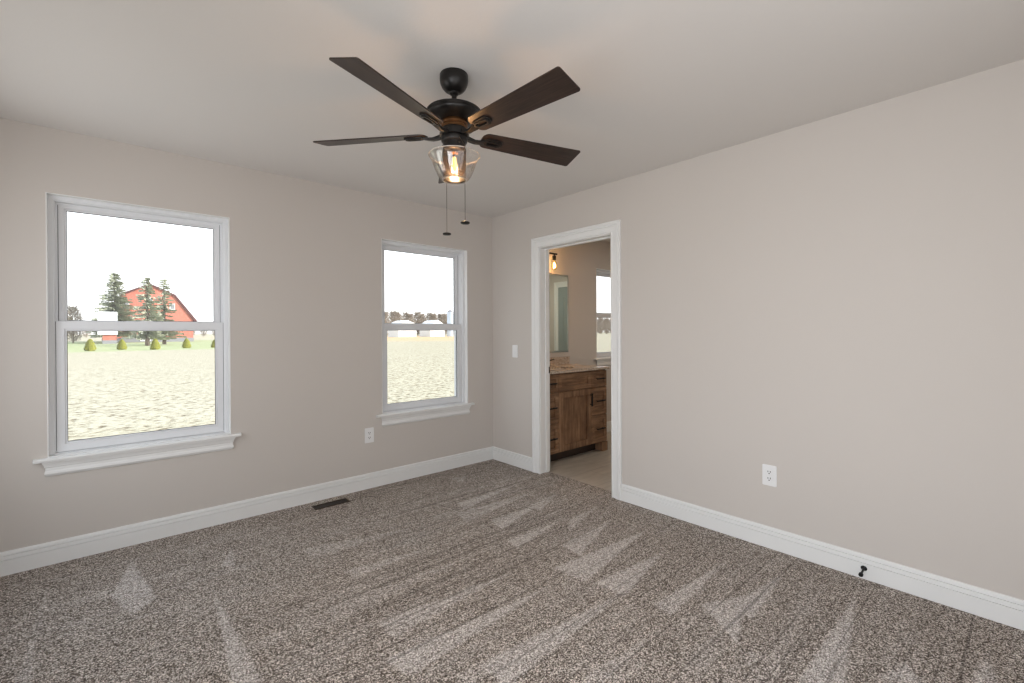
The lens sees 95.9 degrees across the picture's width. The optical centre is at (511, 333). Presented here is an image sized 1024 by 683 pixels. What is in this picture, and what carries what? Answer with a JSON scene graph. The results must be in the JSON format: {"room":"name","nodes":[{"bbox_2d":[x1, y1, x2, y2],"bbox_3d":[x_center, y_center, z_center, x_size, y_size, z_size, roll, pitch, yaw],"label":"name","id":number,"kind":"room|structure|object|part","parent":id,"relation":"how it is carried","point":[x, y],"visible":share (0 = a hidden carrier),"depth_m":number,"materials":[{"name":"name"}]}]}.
{"room":"empty bedroom","nodes":[
{"label":"empty bedroom","id":0,"kind":"room"},
{"bbox_2d":[0,118,610,551],"bbox_3d":[-0.522,0.055,4.510,6.820,2.440,0.170,0,0,-41],"label":"wall","id":1,"kind":"structure","parent":0,"point":[306,272],"depth_m":3.29,"materials":[{"name":"beige paint"}]},
{"bbox_2d":[32,192,240,476],"bbox_3d":[-2.299,0.004,2.910,0.999,1.583,0.192,0,0,-41],"label":"window","id":2,"kind":"structure","parent":1,"relation":"in","point":[65,456],"depth_m":2.81,"materials":[{"name":"white paint"}]},
{"bbox_3d":[-2.261,0.700,2.873,0.999,0.024,0.087,0,0,-41],"label":"sill","id":3,"kind":"part","parent":2,"relation":"part of","materials":[{"name":"white paint"}]},
{"bbox_3d":[-2.338,-0.402,2.950,0.800,0.698,0.031,0,0,-41],"label":"sash","id":4,"kind":"part","parent":2,"relation":"part of","materials":[{"name":"glass"}]},
{"bbox_3d":[-2.308,0.304,2.922,0.820,0.751,0.036,0,0,-41],"label":"sash","id":5,"kind":"part","parent":2,"relation":"part of","materials":[{"name":"white plastic"}]},
{"bbox_2d":[0,446,492,576],"bbox_3d":[-1.544,1.221,3.486,3.620,0.125,0.015,0,0,-41],"label":"baseboard","id":6,"kind":"structure","parent":1,"relation":"attached to","point":[14,561],"depth_m":3.06,"materials":[{"name":"white paint"}]},
{"bbox_2d":[365,427,373,442],"bbox_3d":[-1.178,0.844,3.813,0.078,0.122,0.008,0,0,-41],"label":"wall outlet","id":7,"kind":"object","parent":1,"relation":"attached to","point":[369,432],"visible":1,"depth_m":3.81,"materials":[{"name":"white plastic"}]},
{"bbox_2d":[376,239,474,426],"bbox_3d":[-0.803,-0.007,4.228,0.999,1.583,0.192,0,0,-41],"label":"window","id":8,"kind":"structure","parent":1,"relation":"in","point":[427,409],"depth_m":4.30,"materials":[{"name":"white paint"}]},
{"bbox_3d":[-0.842,-0.414,4.268,0.800,0.698,0.031,0,0,-41],"label":"sash","id":9,"kind":"part","parent":8,"relation":"part of","materials":[{"name":"glass"}]},
{"bbox_3d":[-0.811,0.293,4.240,0.820,0.751,0.036,0,0,-41],"label":"sash","id":10,"kind":"part","parent":8,"relation":"part of","materials":[{"name":"white plastic"}]},
{"bbox_3d":[-0.765,0.688,4.191,0.999,0.024,0.087,0,0,-41],"label":"sill","id":11,"kind":"part","parent":8,"relation":"part of","materials":[{"name":"white paint"}]},
{"bbox_2d":[549,252,556,267],"bbox_3d":[0.307,-0.802,5.014,0.411,0.217,0.170,0,0,-41],"label":"vanity light","id":12,"kind":"object","parent":1,"relation":"attached to","point":[553,254],"visible":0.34,"depth_m":5.07,"materials":[{"name":"black metal"}]},
{"bbox_2d":[549,273,568,352],"bbox_3d":[0.280,-0.227,5.095,1.024,0.900,0.008,0,0,-41],"label":"wall mirror","id":13,"kind":"object","parent":1,"relation":"attached to","point":[558,283],"visible":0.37,"depth_m":5.32,"materials":[{"name":"silver glass"}]},
{"bbox_2d":[550,356,569,364],"bbox_3d":[0.286,0.321,5.094,1.030,0.088,0.020,0,0,-41],"label":"backsplash","id":14,"kind":"structure","parent":1,"relation":"attached to","point":[558,360],"depth_m":5.32,"materials":[{"name":"beige stone"}]},
{"bbox_2d":[594,268,610,365],"bbox_3d":[1.305,-0.199,6.085,0.877,1.232,0.192,0,0,-41],"label":"window","id":15,"kind":"structure","parent":1,"relation":"in","point":[603,358],"depth_m":5.92,"materials":[{"name":"white paint"}]},
{"bbox_3d":[1.342,0.321,6.047,0.877,0.024,0.087,0,0,-41],"label":"sill","id":16,"kind":"part","parent":15,"relation":"part of","materials":[{"name":"white paint"}]},
{"bbox_3d":[1.266,-0.510,6.126,0.678,0.538,0.031,0,0,-41],"label":"sash","id":17,"kind":"part","parent":15,"relation":"part of","materials":[{"name":"white plastic"}]},
{"bbox_3d":[1.296,0.021,6.097,0.698,0.560,0.036,0,0,-41],"label":"sash","id":18,"kind":"part","parent":15,"relation":"part of","materials":[{"name":"white plastic"}]},
{"bbox_2d":[607,421,610,431],"bbox_3d":[1.338,1.198,6.024,1.740,0.125,0.015,0,0,-41],"label":"baseboard","id":19,"kind":"structure","parent":1,"relation":"attached to","point":[608,422],"depth_m":5.94,"materials":[{"name":"white paint"}]},
{"bbox_2d":[0,431,1023,682],"bbox_3d":[0.994,1.333,2.800,6.820,0.120,4.400,0,0,-41],"label":"floor","id":20,"kind":"structure","parent":0,"point":[489,571],"depth_m":2.17,"materials":[{"name":"carpet"}]},
{"bbox_2d":[311,498,349,509],"bbox_3d":[-1.354,1.279,3.461,0.260,0.006,0.087,0,0,-41],"label":"floor vent","id":21,"kind":"object","parent":20,"relation":"in","point":[344,500],"visible":1,"depth_m":3.46,"materials":[{"name":"brown metal"}]},
{"bbox_2d":[550,369,607,461],"bbox_3d":[0.479,0.829,4.872,1.016,0.880,0.605,0,0,-41],"label":"vanity cabinet","id":22,"kind":"object","parent":20,"relation":"on","point":[578,400],"visible":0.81,"depth_m":4.71,"materials":[{"name":"brown wood"}]},
{"bbox_3d":[0.355,0.724,4.429,0.145,0.194,0.005,0,0,-41],"label":"panel","id":23,"kind":"part","parent":22,"relation":"part of","materials":[{"name":"brown wood"}]},
{"bbox_3d":[0.354,0.489,4.428,0.161,0.088,0.005,0,0,-41],"label":"panel","id":24,"kind":"part","parent":22,"relation":"part of","materials":[{"name":"brown wood"}]},
{"bbox_3d":[0.356,1.020,4.430,0.145,0.194,0.005,0,0,-41],"label":"panel","id":25,"kind":"part","parent":22,"relation":"part of","materials":[{"name":"brown wood"}]},
{"bbox_3d":[0.357,0.489,4.424,0.241,0.168,0.020,0,0,-41],"label":"drawer","id":26,"kind":"part","parent":22,"relation":"part of","materials":[{"name":"brown wood"}]},
{"bbox_3d":[0.358,0.724,4.424,0.241,0.290,0.020,0,0,-41],"label":"drawer","id":27,"kind":"part","parent":22,"relation":"part of","materials":[{"name":"brown wood"}]},
{"bbox_3d":[0.360,1.020,4.425,0.241,0.290,0.020,0,0,-41],"label":"drawer","id":28,"kind":"part","parent":22,"relation":"part of","materials":[{"name":"brown wood"}]},
{"bbox_3d":[0.632,0.487,4.673,0.403,0.078,0.005,0,0,-41],"label":"panel","id":29,"kind":"part","parent":22,"relation":"part of","materials":[{"name":"brown wood"}]},
{"bbox_3d":[0.638,0.870,4.670,0.493,0.586,0.020,0,0,-41],"label":"cabinet door","id":30,"kind":"part","parent":22,"relation":"part of","materials":[{"name":"brown wood"}]},
{"bbox_3d":[0.634,0.870,4.674,0.369,0.462,0.005,0,0,-41],"label":"panel","id":31,"kind":"part","parent":22,"relation":"part of","materials":[{"name":"brown wood"}]},
{"bbox_2d":[550,356,609,373],"bbox_3d":[0.475,0.333,4.880,1.030,0.112,0.591,0,0,-41],"label":"countertop","id":32,"kind":"structure","parent":22,"relation":"on","point":[560,364],"depth_m":5.02,"materials":[{"name":"beige stone"}]},
{"bbox_3d":[0.920,0.485,4.920,0.258,0.168,0.020,0,0,-41],"label":"drawer","id":33,"kind":"part","parent":22,"relation":"part of","materials":[{"name":"brown wood"}]},
{"bbox_3d":[0.917,0.485,4.924,0.178,0.088,0.005,0,0,-41],"label":"panel","id":34,"kind":"part","parent":22,"relation":"part of","materials":[{"name":"brown wood"}]},
{"bbox_3d":[0.918,0.720,4.925,0.162,0.194,0.005,0,0,-41],"label":"panel","id":35,"kind":"part","parent":22,"relation":"part of","materials":[{"name":"brown wood"}]},
{"bbox_3d":[0.919,1.016,4.926,0.162,0.194,0.005,0,0,-41],"label":"panel","id":36,"kind":"part","parent":22,"relation":"part of","materials":[{"name":"brown wood"}]},
{"bbox_3d":[0.922,0.720,4.920,0.258,0.290,0.020,0,0,-41],"label":"drawer","id":37,"kind":"part","parent":22,"relation":"part of","materials":[{"name":"brown wood"}]},
{"bbox_3d":[0.923,1.016,4.921,0.258,0.290,0.020,0,0,-41],"label":"drawer","id":38,"kind":"part","parent":22,"relation":"part of","materials":[{"name":"brown wood"}]},
{"bbox_2d":[0,0,1023,241],"bbox_3d":[0.926,-1.227,2.855,6.820,0.120,4.570,0,0,-41],"label":"ceiling","id":39,"kind":"structure","parent":0,"point":[252,84],"depth_m":2.04,"materials":[{"name":"paint"}]},
{"bbox_2d":[313,57,579,235],"bbox_3d":[-0.227,-0.810,2.054,1.265,0.696,1.231,0,0,-41],"label":"ceiling fan","id":40,"kind":"object","parent":39,"relation":"hanging from","point":[455,119],"visible":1,"depth_m":1.99,"materials":[{"name":"brown metal"}]},
{"bbox_3d":[-0.645,-0.890,2.130,0.520,0.039,0.131,0,0,8],"label":"blade","id":41,"kind":"part","parent":40,"relation":"part of","materials":[{"name":"brown wood"}]},
{"bbox_3d":[-0.433,-0.890,1.724,0.131,0.039,0.520,0,0,26],"label":"blade","id":42,"kind":"part","parent":40,"relation":"part of","materials":[{"name":"brown wood"}]},
{"bbox_3d":[-0.404,-0.881,2.096,0.181,0.027,0.049,0,0,8],"label":"blade arm","id":43,"kind":"part","parent":40,"relation":"part of","materials":[{"name":"brown metal"}]},
{"bbox_3d":[-0.326,-0.881,1.942,0.049,0.027,0.181,0,0,26],"label":"blade arm","id":44,"kind":"part","parent":40,"relation":"part of","materials":[{"name":"brown metal"}]},
{"bbox_3d":[-0.295,-0.672,2.152,0.004,0.394,0.070,0,0,-25],"label":"pull chain","id":45,"kind":"part","parent":40,"relation":"part of","materials":[{"name":"grey metal"}]},
{"bbox_3d":[-0.324,-0.893,2.457,0.131,0.039,0.520,0,0,-10],"label":"blade","id":46,"kind":"part","parent":40,"relation":"part of","materials":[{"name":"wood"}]},
{"bbox_2d":[451,149,457,154],"bbox_3d":[-0.259,-0.815,2.073,0.031,0.020,0.031,0,0,-41],"label":"socket","id":47,"kind":"object","parent":40,"relation":"attached to","point":[453,151],"depth_m":2.06,"materials":[{"name":"brown metal"}]},
{"bbox_3d":[-0.199,-0.470,1.964,0.040,0.014,0.040,0,0,-41],"label":"pull knob","id":48,"kind":"part","parent":40,"relation":"part of","materials":[{"name":"brown metal"}]},
{"bbox_3d":[-0.156,-0.882,1.969,0.181,0.027,0.049,0,0,44],"label":"blade arm","id":49,"kind":"part","parent":40,"relation":"part of","materials":[{"name":"brown metal"}]},
{"bbox_3d":[-0.128,-0.882,2.139,0.181,0.027,0.049,0,0,-28],"label":"blade arm","id":50,"kind":"part","parent":40,"relation":"part of","materials":[{"name":"brown metal"}]},
{"bbox_3d":[0.019,-0.893,1.800,0.520,0.039,0.131,0,0,44],"label":"blade","id":51,"kind":"part","parent":40,"relation":"part of","materials":[{"name":"brown wood"}]},
{"bbox_3d":[0.086,-0.894,2.253,0.520,0.039,0.131,0,0,-28],"label":"blade","id":52,"kind":"part","parent":40,"relation":"part of","materials":[{"name":"brown wood"}]},
{"bbox_2d":[492,59,1023,599],"bbox_3d":[1.301,0.051,3.071,0.115,2.440,4.400,0,0,-41],"label":"wall","id":53,"kind":"structure","parent":0,"point":[835,303],"depth_m":2.48,"materials":[{"name":"beige paint"}]},
{"bbox_2d":[493,446,531,470],"bbox_3d":[-0.002,1.210,4.462,0.015,0.125,0.588,0,0,-41],"label":"baseboard","id":54,"kind":"structure","parent":53,"relation":"attached to","point":[509,457],"depth_m":4.44,"materials":[{"name":"white paint"}]},
{"bbox_2d":[512,345,517,357],"bbox_3d":[0.027,0.173,4.424,0.010,0.120,0.074,0,0,-41],"label":"light switch","id":55,"kind":"object","parent":53,"relation":"attached to","point":[514,347],"visible":1,"depth_m":4.42,"materials":[{"name":"white plastic"}]},
{"bbox_2d":[531,219,621,500],"bbox_3d":[0.557,0.204,3.917,0.158,2.135,0.970,0,0,-41],"label":"door frame","id":56,"kind":"structure","parent":53,"relation":"in","point":[540,246],"depth_m":4.15,"materials":[{"name":"white paint"}]},
{"bbox_3d":[0.608,0.204,3.963,0.022,2.135,0.970,0,0,-41],"label":"casing","id":57,"kind":"part","parent":56,"relation":"part of","materials":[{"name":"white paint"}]},
{"bbox_2d":[762,464,776,486],"bbox_3d":[1.523,0.843,2.733,0.008,0.122,0.078,0,0,-41],"label":"wall outlet","id":58,"kind":"object","parent":53,"relation":"attached to","point":[769,472],"visible":1,"depth_m":2.73,"materials":[{"name":"white plastic"}]},
{"bbox_2d":[621,484,1023,630],"bbox_3d":[1.724,1.208,2.504,0.015,0.125,2.692,0,0,-41],"label":"baseboard","id":59,"kind":"structure","parent":53,"relation":"attached to","point":[988,604],"depth_m":2.43,"materials":[{"name":"white paint"}]},
{"bbox_2d":[858,566,866,576],"bbox_3d":[1.792,1.218,2.361,0.076,0.035,0.028,0,0,-41],"label":"door stop","id":60,"kind":"object","parent":53,"relation":"attached to","point":[864,568],"visible":1,"depth_m":2.36,"materials":[{"name":"black metal"}]},
{"label":"outside","id":61,"kind":"structure","parent":0,"visible":0},
{"bbox_2d":[68,332,610,440],"bbox_3d":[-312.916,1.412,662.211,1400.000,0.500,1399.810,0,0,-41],"label":"ground","id":62,"kind":"structure","parent":61,"point":[112,391],"depth_m":17.40,"materials":[{"name":"beige sand"}]},
{"bbox_2d":[67,306,85,342],"bbox_3d":[-84.593,-1.727,89.040,3.651,7.371,3.618,0,0,-26],"label":"bare tree","id":63,"kind":"object","parent":62,"relation":"on","point":[71,310],"visible":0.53,"depth_m":88.83,"materials":[{"name":"plant"}]},
{"bbox_2d":[82,331,91,337],"bbox_3d":[-198.963,-1.951,215.987,4.509,8.107,4.551,0,0,-26],"label":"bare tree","id":64,"kind":"object","parent":62,"relation":"on","point":[84,335],"visible":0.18,"depth_m":215.77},
{"bbox_2d":[84,339,96,350],"bbox_3d":[-43.550,1.245,47.664,1.024,1.327,1.025,0,0,-41],"label":"shrub","id":65,"kind":"object","parent":62,"relation":"on","point":[89,346],"visible":1,"depth_m":47.44,"materials":[{"name":"green plant"}]},
{"bbox_2d":[98,312,117,343],"bbox_3d":[-72.539,-0.980,82.819,2.650,5.700,4.900,0,0,-41],"label":"shed","id":66,"kind":"object","parent":62,"relation":"on","point":[109,337],"visible":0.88,"depth_m":81.72,"materials":[{"name":"white"}]},
{"bbox_2d":[86,273,137,337],"bbox_3d":[-76.138,-4.863,88.500,8.637,13.464,8.310,0,0,-41],"label":"conifer tree","id":67,"kind":"object","parent":62,"relation":"on","point":[118,306],"visible":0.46,"depth_m":88.23,"materials":[{"name":"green plant"}]},
{"bbox_2d":[116,339,126,349],"bbox_3d":[-43.024,1.274,50.925,0.954,1.234,0.953,0,0,-9],"label":"shrub","id":68,"kind":"object","parent":62,"relation":"on","point":[121,345],"visible":1,"depth_m":50.73,"materials":[{"name":"green plant"}]},
{"bbox_2d":[121,277,170,345],"bbox_3d":[-53.255,-3.159,67.247,5.746,9.972,5.568,0,0,-41],"label":"conifer tree","id":69,"kind":"object","parent":62,"relation":"on","point":[149,315],"visible":0.69,"depth_m":67.04,"materials":[{"name":"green plant"}]},
{"bbox_2d":[102,284,196,341],"bbox_3d":[-80.469,-4.235,101.859,16.300,12.165,16.650,0,0,-41],"label":"barn","id":70,"kind":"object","parent":62,"relation":"on","point":[182,313],"visible":0.38,"depth_m":98.00,"materials":[{"name":"red wood"}]},
{"bbox_2d":[149,338,160,349],"bbox_3d":[-39.314,1.226,50.850,1.004,1.301,1.005,0,0,24],"label":"shrub","id":71,"kind":"object","parent":62,"relation":"on","point":[155,344],"visible":1,"depth_m":50.65,"materials":[{"name":"green plant"}]},
{"bbox_2d":[153,279,186,343],"bbox_3d":[-56.523,-3.485,75.000,6.129,10.606,6.334,0,0,-41],"label":"conifer tree","id":72,"kind":"object","parent":62,"relation":"on","point":[172,334],"visible":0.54,"depth_m":74.92,"materials":[{"name":"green plant"}]},
{"bbox_2d":[182,338,190,347],"bbox_3d":[-39.085,1.228,55.438,0.973,1.261,0.974,0,0,-33],"label":"shrub","id":73,"kind":"object","parent":62,"relation":"on","point":[186,344],"visible":0.99,"depth_m":55.27,"materials":[{"name":"green plant"}]},
{"bbox_2d":[385,311,391,335],"bbox_3d":[-60.949,-4.657,221.811,6.794,12.144,6.387,0,0,-44],"label":"bare tree","id":74,"kind":"object","parent":62,"relation":"on","point":[386,314],"visible":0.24,"depth_m":221.48,"materials":[{"name":"brown plant"}]},
{"bbox_2d":[390,311,402,322],"bbox_3d":[-58.949,-5.080,235.266,7.166,12.883,7.233,0,0,-3],"label":"bare tree","id":75,"kind":"object","parent":62,"relation":"on","point":[394,312],"visible":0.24,"depth_m":234.62,"materials":[{"name":"brown plant"}]},
{"bbox_2d":[392,312,403,321],"bbox_3d":[-55.698,-4.533,226.337,6.634,11.817,6.573,0,0,35],"label":"bare tree","id":76,"kind":"object","parent":62,"relation":"on","point":[398,314],"visible":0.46,"depth_m":225.80,"materials":[{"name":"brown plant"}]},
{"bbox_2d":[388,320,415,336],"bbox_3d":[-41.302,-1.675,173.711,8.200,6.200,8.800,0,0,-41],"label":"shed","id":77,"kind":"object","parent":62,"relation":"on","point":[406,333],"visible":0.4,"depth_m":170.98,"materials":[{"name":"white"}]},
{"bbox_2d":[405,313,415,322],"bbox_3d":[-50.834,-4.416,230.723,6.437,11.507,6.052,0,0,-26],"label":"bare tree","id":78,"kind":"object","parent":62,"relation":"on","point":[410,317],"visible":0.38,"depth_m":230.25,"materials":[{"name":"brown plant"}]},
{"bbox_2d":[412,311,420,334],"bbox_3d":[-51.784,-5.421,253.697,7.484,13.377,7.036,0,0,27],"label":"bare tree","id":79,"kind":"object","parent":62,"relation":"on","point":[417,312],"visible":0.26,"depth_m":252.94,"materials":[{"name":"brown plant"}]},
{"bbox_2d":[417,314,426,332],"bbox_3d":[-45.901,-4.434,235.139,6.378,11.465,6.437,0,0,-5],"label":"bare tree","id":80,"kind":"object","parent":62,"relation":"on","point":[421,317],"visible":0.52,"depth_m":234.51,"materials":[{"name":"brown plant"}]},
{"bbox_2d":[420,320,444,336],"bbox_3d":[-31.548,-1.850,182.304,7.400,6.400,8.800,0,0,-41],"label":"shed","id":81,"kind":"object","parent":62,"relation":"on","point":[423,333],"visible":0.56,"depth_m":179.58,"materials":[{"name":"white"}]},
{"bbox_2d":[428,314,438,319],"bbox_3d":[-40.751,-4.492,239.600,6.436,11.504,6.051,0,0,-41],"label":"bare tree","id":82,"kind":"object","parent":62,"relation":"on","point":[433,316],"visible":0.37,"depth_m":238.96,"materials":[{"name":"brown plant"}]},
{"bbox_2d":[439,314,446,334],"bbox_3d":[-35.810,-4.653,243.980,6.536,11.750,6.597,0,0,-23],"label":"bare tree","id":83,"kind":"object","parent":62,"relation":"on","point":[443,316],"visible":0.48,"depth_m":243.13,"materials":[{"name":"brown plant"}]},
{"bbox_2d":[447,310,452,335],"bbox_3d":[-24.834,-4.043,185.556,2.700,10.700,2.700,0,0,-41],"label":"silo","id":84,"kind":"object","parent":62,"relation":"on","point":[449,312],"visible":0.72,"depth_m":184.51,"materials":[{"name":"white metal"}]},
{"bbox_2d":[597,318,603,333],"bbox_3d":[54.855,-4.730,287.559,6.032,10.744,5.976,0,0,-27],"label":"bare tree","id":85,"kind":"object","parent":62,"relation":"on","point":[599,321],"visible":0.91,"depth_m":286.90,"materials":[{"name":"brown plant"}]},
{"bbox_2d":[602,318,609,333],"bbox_3d":[59.553,-4.611,291.966,5.487,10.433,5.837,0,0,35],"label":"bare tree","id":86,"kind":"object","parent":62,"relation":"on","point":[606,321],"visible":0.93,"depth_m":291.56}
]}

